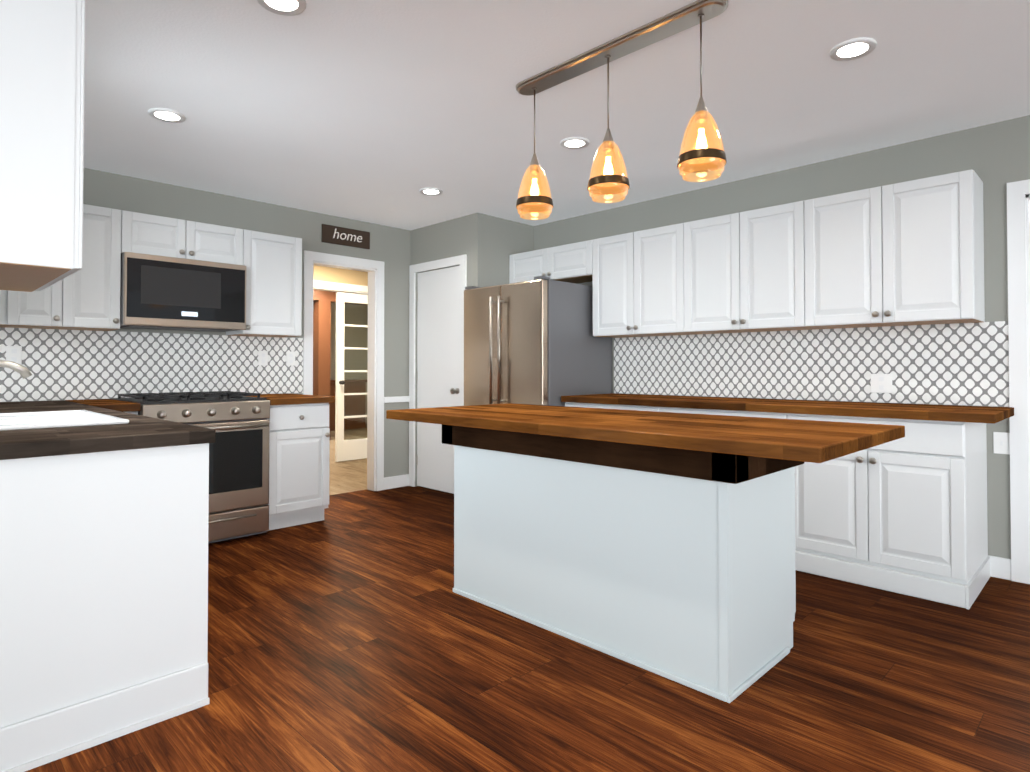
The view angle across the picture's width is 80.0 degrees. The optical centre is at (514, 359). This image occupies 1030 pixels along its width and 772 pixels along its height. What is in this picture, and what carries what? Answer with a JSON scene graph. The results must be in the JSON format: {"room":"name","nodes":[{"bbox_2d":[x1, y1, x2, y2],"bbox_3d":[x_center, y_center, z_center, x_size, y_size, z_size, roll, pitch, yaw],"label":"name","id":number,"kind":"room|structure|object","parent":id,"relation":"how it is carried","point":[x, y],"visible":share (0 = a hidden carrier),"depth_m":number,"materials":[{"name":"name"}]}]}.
{"room":"kitchen","nodes":[
{"label":"kitchen","id":0,"kind":"room"},
{"bbox_2d":[14,168,409,477],"bbox_3d":[-2.004,-0.029,4.975,0.120,2.446,4.350,-1,-1,45],"label":"wall","id":1,"kind":"structure","parent":0,"point":[390,247],"depth_m":5.17,"materials":[{"name":"paint"}]},
{"bbox_2d":[6,346,21,364],"bbox_3d":[-3.088,-0.024,3.783,0.007,0.115,0.075,-1,-1,45],"label":"electrical outlet plate","id":2,"kind":"object","parent":1,"relation":"attached to","point":[13,353],"depth_m":3.78,"materials":[{"name":"white plastic"}]},
{"bbox_2d":[0,272,75,329],"bbox_3d":[-2.943,-0.578,3.720,0.326,0.762,0.394,-1,-1,45],"label":"upper cabinet","id":3,"kind":"object","parent":1,"relation":"attached to","point":[53,307],"depth_m":3.64,"materials":[{"name":"white wood"}]},
{"bbox_2d":[76,204,123,330],"bbox_3d":[-2.756,-0.575,3.908,0.326,0.762,0.356,-1,-1,45],"label":"upper cabinet","id":4,"kind":"object","parent":1,"relation":"attached to","point":[86,296],"depth_m":3.84,"materials":[{"name":"white wood"}]},
{"bbox_2d":[0,327,302,401],"bbox_3d":[-2.588,0.041,4.296,0.008,0.456,2.322,-1,-1,45],"label":"backsplash","id":5,"kind":"structure","parent":1,"relation":"attached to","point":[60,364],"depth_m":4.26,"materials":[{"name":"tile"}]},
{"bbox_2d":[124,211,247,267],"bbox_3d":[-2.361,-0.813,4.309,0.326,0.274,0.764,-1,-1,45],"label":"upper cabinet","id":6,"kind":"object","parent":1,"relation":"attached to","point":[143,233],"depth_m":4.18,"materials":[{"name":"white wood"}]},
{"bbox_2d":[120,252,245,331],"bbox_3d":[-2.333,-0.441,4.275,0.403,0.465,0.758,-1,-1,45],"label":"microwave","id":7,"kind":"object","parent":6,"relation":"attached to","point":[157,292],"visible":1,"depth_m":4.10,"materials":[{"name":"grey"}]},
{"bbox_2d":[258,351,267,364],"bbox_3d":[-2.001,-0.008,4.875,0.007,0.115,0.075,-1,-1,45],"label":"electrical outlet plate","id":8,"kind":"object","parent":1,"relation":"attached to","point":[262,355],"depth_m":4.87,"materials":[{"name":"white plastic"}]},
{"bbox_2d":[226,230,301,337],"bbox_3d":[-1.932,-0.563,4.736,0.326,0.762,0.451,-1,-1,45],"label":"upper cabinet","id":9,"kind":"object","parent":1,"relation":"attached to","point":[274,270],"depth_m":4.62,"materials":[{"name":"white wood"}]},
{"bbox_2d":[286,351,294,365],"bbox_3d":[-1.839,-0.005,5.038,0.007,0.115,0.075,-1,-1,45],"label":"electrical outlet plate","id":10,"kind":"object","parent":1,"relation":"attached to","point":[290,356],"depth_m":5.03,"materials":[{"name":"white plastic"}]},
{"bbox_2d":[303,250,383,490],"bbox_3d":[-1.532,0.148,5.433,0.138,2.105,0.780,-1,-1,45],"label":"door frame","id":11,"kind":"structure","parent":1,"relation":"attached to","point":[375,269],"depth_m":5.62,"materials":[{"name":"white wood"}]},
{"bbox_2d":[321,224,369,248],"bbox_3d":[-1.485,-1.077,5.410,0.022,0.155,0.465,-1,-1,45],"label":"home sign","id":12,"kind":"object","parent":1,"relation":"attached to","point":[331,234],"visible":1,"depth_m":5.39,"materials":[{"name":"brown wood"}]},
{"bbox_2d":[384,396,409,489],"bbox_3d":[-1.106,0.778,5.766,0.020,0.855,0.303,-1,-1,45],"label":"baseboard","id":13,"kind":"structure","parent":1,"relation":"attached to","point":[401,480],"depth_m":5.75,"materials":[{"name":"white wood"}]},
{"bbox_2d":[313,265,367,427],"bbox_3d":[-2.119,0.006,7.368,0.120,2.446,6.500,-1,-1,45],"label":"wall","id":14,"kind":"structure","parent":0,"point":[324,337],"depth_m":7.26,"materials":[{"name":"brown paint"}]},
{"bbox_2d":[313,280,367,294],"bbox_3d":[-2.141,0.161,7.331,0.138,2.135,1.670,-1,-1,45],"label":"door frame","id":15,"kind":"structure","parent":14,"relation":"attached to","point":[338,287],"depth_m":7.32,"materials":[{"name":"white wood"}]},
{"bbox_2d":[335,292,367,461],"bbox_3d":[-1.846,0.213,7.573,0.106,2.022,0.751,-1,-1,45],"label":"french door","id":16,"kind":"structure","parent":14,"relation":"in","point":[353,449],"depth_m":7.40,"materials":[{"name":"white wood"}]},
{"bbox_2d":[410,213,533,485],"bbox_3d":[-0.415,-0.017,5.798,0.970,2.446,0.702,-1,-1,45],"label":"wall","id":17,"kind":"structure","parent":0,"point":[487,245],"depth_m":5.44,"materials":[{"name":"paint"}]},
{"bbox_2d":[416,266,459,493],"bbox_3d":[-0.709,0.186,5.594,0.664,2.018,0.107,-1,-1,45],"label":"pantry door","id":18,"kind":"structure","parent":17,"relation":"in","point":[438,292],"depth_m":5.63,"materials":[{"name":"white wood"}]},
{"bbox_2d":[409,254,466,486],"bbox_3d":[-0.715,0.150,5.587,0.820,2.105,0.018,-1,-1,45],"label":"door frame","id":19,"kind":"structure","parent":17,"relation":"attached to","point":[461,260],"depth_m":5.81,"materials":[{"name":"white wood"}]},
{"bbox_2d":[25,424,1029,771],"bbox_3d":[-1.044,1.225,4.375,14.000,0.080,11.200,-1,-1,45],"label":"floor","id":20,"kind":"structure","parent":0,"point":[351,632],"depth_m":2.18,"materials":[{"name":"wood"}]},
{"bbox_2d":[0,454,75,462],"bbox_3d":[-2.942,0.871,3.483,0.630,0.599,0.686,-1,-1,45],"label":"base cabinet","id":21,"kind":"object","parent":20,"relation":"on","point":[21,460],"depth_m":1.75,"materials":[{"name":"white wood"}]},
{"bbox_2d":[0,400,215,459],"bbox_3d":[-2.201,0.269,2.767,2.691,0.044,0.689,-1,-1,45],"label":"countertop","id":22,"kind":"structure","parent":21,"relation":"on","point":[138,432],"depth_m":1.96,"materials":[{"name":"brown wood"}]},
{"bbox_2d":[0,360,31,378],"bbox_3d":[-2.000,0.119,2.308,0.149,0.241,0.280,-1,-1,45],"label":"faucet","id":23,"kind":"object","parent":22,"relation":"on","point":[24,371],"visible":1,"depth_m":2.33,"materials":[{"name":"silver metal"}]},
{"bbox_2d":[0,410,128,430],"bbox_3d":[-1.859,0.334,2.378,0.760,0.218,0.460,-1,-1,45],"label":"sink","id":24,"kind":"object","parent":22,"relation":"in","point":[39,420],"visible":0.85,"depth_m":2.38,"materials":[{"name":"white ceramic"}]},
{"bbox_2d":[0,455,95,470],"bbox_3d":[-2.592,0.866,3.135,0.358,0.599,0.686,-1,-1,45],"label":"base cabinet","id":25,"kind":"object","parent":20,"relation":"on","point":[28,464],"depth_m":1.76,"materials":[{"name":"white wood"}]},
{"bbox_2d":[0,483,209,771],"bbox_3d":[-1.579,0.851,2.127,0.820,0.599,0.686,-1,-1,45],"label":"base cabinet","id":26,"kind":"object","parent":20,"relation":"on","point":[103,597],"depth_m":1.84,"materials":[{"name":"white wood"}]},
{"bbox_2d":[110,391,269,543],"bbox_3d":[-2.162,0.706,4.099,0.851,0.949,0.756,-1,-1,45],"label":"range","id":27,"kind":"object","parent":20,"relation":"on","point":[239,422],"visible":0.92,"depth_m":3.96,"materials":[{"name":"grey metal"}]},
{"bbox_2d":[266,403,329,530],"bbox_3d":[-1.775,0.753,4.577,0.746,0.868,0.454,-1,-1,45],"label":"base cabinet","id":28,"kind":"object","parent":20,"relation":"on","point":[299,445],"depth_m":4.31,"materials":[{"name":"white wood"}]},
{"bbox_2d":[65,393,334,411],"bbox_3d":[-2.110,0.290,4.219,0.771,0.044,1.494,-1,-1,45],"label":"countertop","id":29,"kind":"structure","parent":28,"relation":"on","point":[274,399],"depth_m":4.18,"materials":[{"name":"brown wood"}]},
{"bbox_2d":[330,383,345,430],"bbox_3d":[-3.520,0.857,11.261,0.745,0.858,0.420,-1,-1,45],"label":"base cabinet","id":30,"kind":"object","parent":20,"relation":"on","point":[332,385],"depth_m":11.00,"materials":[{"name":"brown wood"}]},
{"bbox_2d":[334,379,365,429],"bbox_3d":[-3.210,0.862,11.573,0.745,0.858,0.460,-1,-1,45],"label":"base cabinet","id":31,"kind":"object","parent":20,"relation":"on","point":[357,409],"depth_m":11.32,"materials":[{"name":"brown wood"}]},
{"bbox_2d":[464,276,611,405],"bbox_3d":[0.164,0.297,5.045,0.883,1.795,0.927,-1,-1,45],"label":"refrigerator","id":32,"kind":"object","parent":20,"relation":"on","point":[535,341],"visible":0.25,"depth_m":4.71,"materials":[{"name":"grey metal"}]},
{"bbox_2d":[565,402,648,410],"bbox_3d":[0.903,0.752,4.515,0.874,0.868,0.640,-1,-1,45],"label":"base cabinet","id":33,"kind":"object","parent":20,"relation":"on","point":[571,404],"depth_m":4.33,"materials":[{"name":"white wood"}]},
{"bbox_2d":[561,393,1013,423],"bbox_3d":[1.486,0.286,3.905,2.570,0.044,0.661,-1,-1,45],"label":"countertop","id":34,"kind":"structure","parent":33,"relation":"on","point":[974,414],"depth_m":3.42,"materials":[{"name":"brown wood"}]},
{"bbox_2d":[442,427,803,702],"bbox_3d":[0.414,0.726,2.793,1.551,0.868,0.675,-1,-1,45],"label":"kitchen island","id":35,"kind":"object","parent":20,"relation":"on","point":[661,543],"depth_m":2.36,"materials":[{"name":"grey wood"}]},
{"bbox_2d":[386,403,904,462],"bbox_3d":[0.383,0.266,2.609,2.016,0.042,0.860,-1,-1,45],"label":"island countertop","id":36,"kind":"structure","parent":35,"relation":"on","point":[788,440],"depth_m":2.17,"materials":[{"name":"brown wood"}]},
{"bbox_2d":[649,406,772,417],"bbox_3d":[1.462,0.744,3.959,0.930,0.868,0.640,-1,-1,45],"label":"base cabinet","id":37,"kind":"object","parent":20,"relation":"on","point":[651,408],"depth_m":3.77,"materials":[{"name":"white wood"}]},
{"bbox_2d":[773,412,990,608],"bbox_3d":[2.021,0.735,3.404,0.874,0.868,0.640,-1,-1,45],"label":"base cabinet","id":38,"kind":"object","parent":20,"relation":"on","point":[906,514],"depth_m":3.08,"materials":[{"name":"white wood"}]},
{"bbox_2d":[84,0,1029,230],"bbox_3d":[-1.044,-1.311,4.413,14.000,0.100,11.200,-1,-1,45],"label":"ceiling","id":39,"kind":"structure","parent":0,"point":[381,112],"depth_m":2.96,"materials":[{"name":"paint"}]},
{"bbox_2d":[148,108,185,122],"bbox_3d":[-1.819,-1.272,3.208,0.172,0.012,0.172,-1,-1,45],"label":"recessed light","id":40,"kind":"object","parent":39,"relation":"in","point":[167,115],"visible":0.94,"depth_m":3.20,"materials":[{"name":"white plastic"}]},
{"bbox_2d":[257,0,305,15],"bbox_3d":[-0.841,-1.288,2.207,0.172,0.012,0.172,-1,-1,45],"label":"recessed light","id":41,"kind":"object","parent":39,"relation":"in","point":[288,7],"visible":0.94,"depth_m":2.24,"materials":[{"name":"white plastic"}]},
{"bbox_2d":[420,188,442,195],"bbox_3d":[-0.627,-1.252,4.590,0.172,0.012,0.172,-1,-1,45],"label":"recessed light","id":42,"kind":"object","parent":39,"relation":"in","point":[431,191],"visible":0.98,"depth_m":4.58,"materials":[{"name":"white"}]},
{"bbox_2d":[560,137,588,148],"bbox_3d":[0.351,-1.267,3.603,0.172,0.012,0.172,-1,-1,45],"label":"recessed light","id":43,"kind":"object","parent":39,"relation":"in","point":[574,143],"visible":0.96,"depth_m":3.59,"materials":[{"name":"white"}]},
{"bbox_2d":[516,0,727,219],"bbox_3d":[0.389,-0.978,2.559,1.040,0.620,0.174,-1,-1,45],"label":"pendant light","id":44,"kind":"object","parent":39,"relation":"hanging from","point":[695,13],"visible":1,"depth_m":2.49,"materials":[{"name":"orange glass"}]},
{"bbox_2d":[829,37,876,60],"bbox_3d":[1.400,-1.282,2.545,0.172,0.012,0.172,-1,-1,45],"label":"recessed light","id":45,"kind":"object","parent":39,"relation":"in","point":[852,49],"visible":0.98,"depth_m":2.54,"materials":[{"name":"white"}]},
{"bbox_2d":[534,115,1029,558],"bbox_3d":[2.377,-0.050,3.600,8.030,2.446,0.120,-1,-1,45],"label":"wall","id":46,"kind":"structure","parent":0,"point":[995,157],"depth_m":3.60,"materials":[{"name":"paint"}]},
{"bbox_2d":[509,240,588,283],"bbox_3d":[0.392,-0.799,5.269,0.932,0.274,0.326,-1,-1,45],"label":"upper cabinet","id":47,"kind":"object","parent":46,"relation":"attached to","point":[569,263],"depth_m":5.12,"materials":[{"name":"white wood"}]},
{"bbox_2d":[589,225,680,337],"bbox_3d":[1.024,-0.564,4.636,0.853,0.762,0.326,-1,-1,45],"label":"upper cabinet","id":48,"kind":"object","parent":46,"relation":"attached to","point":[631,274],"depth_m":4.56,"materials":[{"name":"white wood"}]},
{"bbox_2d":[673,203,804,334],"bbox_3d":[1.571,-0.572,4.093,0.917,0.762,0.326,-1,-1,45],"label":"upper cabinet","id":49,"kind":"object","parent":46,"relation":"attached to","point":[731,274],"depth_m":4.01,"materials":[{"name":"white wood"}]},
{"bbox_2d":[614,321,1008,406],"bbox_3d":[1.721,0.039,4.161,2.548,0.456,0.008,-1,-1,45],"label":"backsplash","id":50,"kind":"structure","parent":46,"relation":"attached to","point":[956,364],"depth_m":3.88,"materials":[{"name":"tile"}]},
{"bbox_2d":[871,374,891,392],"bbox_3d":[2.195,0.144,3.676,0.115,0.115,0.007,-1,-1,45],"label":"electrical outlet plate","id":51,"kind":"object","parent":46,"relation":"attached to","point":[881,383],"depth_m":3.67,"materials":[{"name":"white plastic"}]},
{"bbox_2d":[789,169,984,329],"bbox_3d":[2.128,-0.581,3.539,0.882,0.762,0.326,-1,-1,45],"label":"upper cabinet","id":52,"kind":"object","parent":46,"relation":"attached to","point":[906,253],"depth_m":3.37,"materials":[{"name":"white wood"}]},
{"bbox_2d":[993,432,1009,453],"bbox_3d":[2.599,0.448,3.278,0.070,0.115,0.012,-1,-1,45],"label":"electrical outlet plate","id":53,"kind":"object","parent":46,"relation":"attached to","point":[1001,440],"depth_m":3.28,"materials":[{"name":"white plastic"}]},
{"bbox_2d":[1007,179,1029,583],"bbox_3d":[3.046,0.111,2.920,1.075,2.105,0.138,-1,-1,45],"label":"door frame","id":54,"kind":"structure","parent":46,"relation":"attached to","point":[1019,279],"depth_m":3.22,"materials":[{"name":"white wood"}]},
{"bbox_3d":[-2.372,-0.068,2.358,3.050,2.446,0.120,-1,-1,45],"label":"wall","id":55,"kind":"structure","parent":0,"visible":0},
{"bbox_2d":[0,0,84,291],"bbox_3d":[-1.424,-0.607,1.724,0.660,0.764,0.303,-1,-1,45],"label":"upper cabinet","id":56,"kind":"object","parent":55,"relation":"attached to","point":[42,61],"visible":1,"depth_m":1.52,"materials":[{"name":"white wood"}]}
]}

